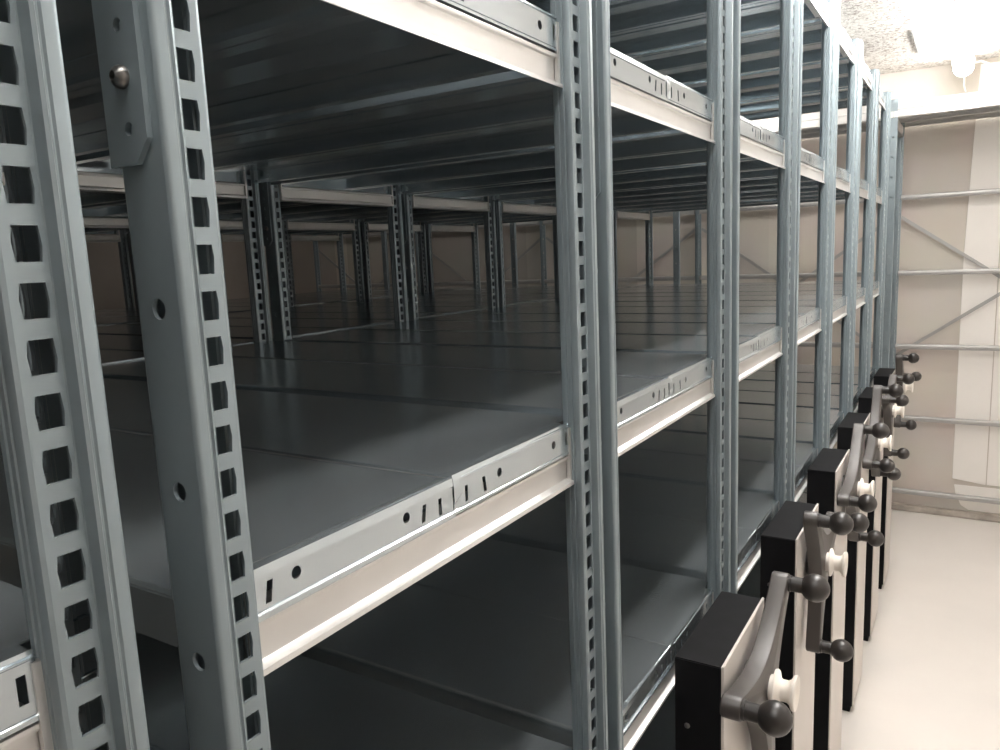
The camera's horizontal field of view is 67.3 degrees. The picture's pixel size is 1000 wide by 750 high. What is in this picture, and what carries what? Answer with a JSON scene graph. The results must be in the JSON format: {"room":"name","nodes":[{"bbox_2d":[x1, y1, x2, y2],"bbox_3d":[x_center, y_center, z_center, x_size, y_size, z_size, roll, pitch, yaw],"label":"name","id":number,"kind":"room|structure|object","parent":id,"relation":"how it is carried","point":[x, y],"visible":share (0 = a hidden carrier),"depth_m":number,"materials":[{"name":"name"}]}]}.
{"room":"archive storage room","nodes":[
{"label":"archive storage room","id":0,"kind":"room"},
{"bbox_2d":[85,230,269,309],"bbox_3d":[-3.872,-0.158,4.280,0.100,2.527,6.735,3,10,32],"label":"wall","id":1,"kind":"structure","parent":0,"point":[103,257],"depth_m":5.69,"materials":[{"name":"beige paint"}]},
{"bbox_2d":[290,57,999,514],"bbox_3d":[0.771,-0.534,5.377,6.800,2.531,0.100,3,10,32],"label":"wall","id":2,"kind":"structure","parent":0,"point":[937,158],"depth_m":4.39,"materials":[{"name":"paint"}]},
{"bbox_2d":[891,502,999,522],"bbox_3d":[0.790,0.706,5.513,6.600,0.040,0.032,3,10,32],"label":"baseboard","id":3,"kind":"structure","parent":2,"relation":"attached to","point":[894,505],"depth_m":4.38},
{"bbox_2d":[952,61,999,484],"bbox_3d":[2.644,-0.513,4.137,0.163,2.300,0.009,3,10,32],"label":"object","id":4,"kind":"structure","parent":2,"relation":"attached to","point":[982,238],"depth_m":4.15,"materials":[{"name":"paint"}]},
{"bbox_2d":[954,484,999,513],"bbox_3d":[2.739,0.711,4.305,0.238,0.145,0.005,3,10,32],"label":"trim","id":5,"kind":"structure","parent":2,"relation":"attached to","point":[959,489],"depth_m":4.30,"materials":[{"name":"paint"}]},
{"bbox_2d":[987,265,999,486],"bbox_3d":[3.125,-0.487,3.840,0.960,2.300,0.009,3,10,32],"label":"trim","id":6,"kind":"structure","parent":2,"relation":"attached to","point":[993,471],"depth_m":4.20,"materials":[{"name":"paint"}]},
{"bbox_2d":[840,0,999,73],"bbox_3d":[-1.087,-1.303,2.311,6.800,0.100,6.723,3,10,32],"label":"ceiling","id":7,"kind":"structure","parent":0,"point":[884,27],"depth_m":3.38,"materials":[{"name":"white paint"}]},
{"bbox_2d":[911,30,918,53],"bbox_3d":[1.971,-1.577,3.564,0.007,0.008,0.480,3,10,32],"label":"ceiling strip","id":8,"kind":"object","parent":7,"relation":"attached to","point":[912,33],"visible":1,"depth_m":3.53,"materials":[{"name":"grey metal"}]},
{"bbox_2d":[944,0,974,76],"bbox_3d":[2.001,-1.479,3.252,0.100,0.108,1.548,3,10,32],"label":"light","id":9,"kind":"object","parent":7,"relation":"attached to","point":[960,13],"visible":1,"depth_m":3.11,"materials":[{"name":"white plastic"}]},
{"bbox_2d":[963,76,966,92],"bbox_3d":[2.448,-1.510,3.947,0.018,0.106,0.167,5,12,40],"label":"cable","id":10,"kind":"object","parent":9,"relation":"hanging from","point":[964,76],"visible":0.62,"depth_m":3.92,"materials":[{"name":"white plastic"}]},
{"bbox_2d":[975,60,996,89],"bbox_3d":[2.515,-1.538,3.901,0.176,0.189,0.052,-7,10,-26],"label":"cable","id":11,"kind":"object","parent":9,"relation":"hanging from","point":[979,61],"visible":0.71,"depth_m":3.89,"materials":[{"name":"white plastic"}]},
{"bbox_2d":[841,509,999,749],"bbox_3d":[-0.944,1.282,2.763,6.800,0.100,6.835,3,10,32],"label":"floor","id":12,"kind":"structure","parent":0,"point":[930,679],"depth_m":2.98,"materials":[{"name":"beige concrete"}]},
{"bbox_2d":[0,0,149,749],"bbox_3d":[-1.706,0.375,1.067,3.647,2.278,0.558,3,10,32],"label":"shelving unit","id":13,"kind":"object","parent":12,"relation":"on","point":[67,628],"visible":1,"depth_m":0.34,"materials":[{"name":"grey metal"}]},
{"bbox_2d":[0,0,607,749],"bbox_3d":[-1.413,0.294,1.532,3.645,2.268,0.542,3,10,32],"label":"shelving unit","id":14,"kind":"object","parent":12,"relation":"on","point":[224,490],"visible":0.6,"depth_m":0.65,"materials":[{"name":"grey metal"}]},
{"bbox_2d":[75,0,829,749],"bbox_3d":[-1.128,0.211,1.986,3.642,2.268,0.520,3,10,32],"label":"shelving unit","id":15,"kind":"object","parent":12,"relation":"on","point":[486,633],"visible":0.42,"depth_m":1.20,"materials":[{"name":"grey metal"}]},
{"bbox_2d":[82,0,868,749],"bbox_3d":[-0.840,0.127,2.444,3.649,2.268,0.570,3,10,32],"label":"shelving unit","id":16,"kind":"object","parent":12,"relation":"on","point":[663,524],"visible":0.26,"depth_m":1.69,"materials":[{"name":"grey metal"}]},
{"bbox_2d":[84,0,889,749],"bbox_3d":[-0.557,0.045,2.893,3.642,2.268,0.520,3,10,32],"label":"shelving unit","id":17,"kind":"object","parent":12,"relation":"on","point":[832,479],"visible":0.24,"depth_m":2.16,"materials":[{"name":"grey metal"}]},
{"bbox_2d":[127,0,903,711],"bbox_3d":[-0.275,-0.038,3.342,3.642,2.268,0.520,3,10,32],"label":"shelving unit","id":18,"kind":"object","parent":12,"relation":"on","point":[760,49],"visible":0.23,"depth_m":2.61,"materials":[{"name":"grey metal"}]},
{"bbox_2d":[220,42,914,640],"bbox_3d":[0.009,-0.121,3.793,3.642,2.268,0.520,3,10,32],"label":"shelving unit","id":19,"kind":"object","parent":12,"relation":"on","point":[764,84],"visible":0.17,"depth_m":3.06,"materials":[{"name":"grey metal"}]},
{"bbox_2d":[288,71,921,588],"bbox_3d":[0.294,-0.204,4.246,3.648,2.268,0.567,3,10,32],"label":"shelving unit","id":20,"kind":"object","parent":12,"relation":"on","point":[767,108],"visible":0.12,"depth_m":3.57,"materials":[{"name":"grey metal"}]},
{"bbox_2d":[312,89,999,504],"bbox_3d":[0.713,-0.364,5.078,5.755,2.325,0.454,3,10,32],"label":"wall frame","id":21,"kind":"object","parent":12,"relation":"on","point":[982,104],"visible":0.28,"depth_m":4.22,"materials":[{"name":"metal"}]},
{"bbox_2d":[776,111,893,138],"bbox_3d":[1.635,-1.386,4.306,1.141,0.031,0.440,3,10,32],"label":"shelf","id":22,"kind":"object","parent":21,"relation":"attached to","point":[810,126],"depth_m":4.05,"materials":[{"name":"metal"}]},
{"bbox_2d":[894,106,999,126],"bbox_3d":[2.606,-1.335,3.705,1.141,0.031,0.440,3,10,32],"label":"shelf","id":23,"kind":"object","parent":21,"relation":"attached to","point":[906,116],"depth_m":3.83,"materials":[{"name":"metal"}]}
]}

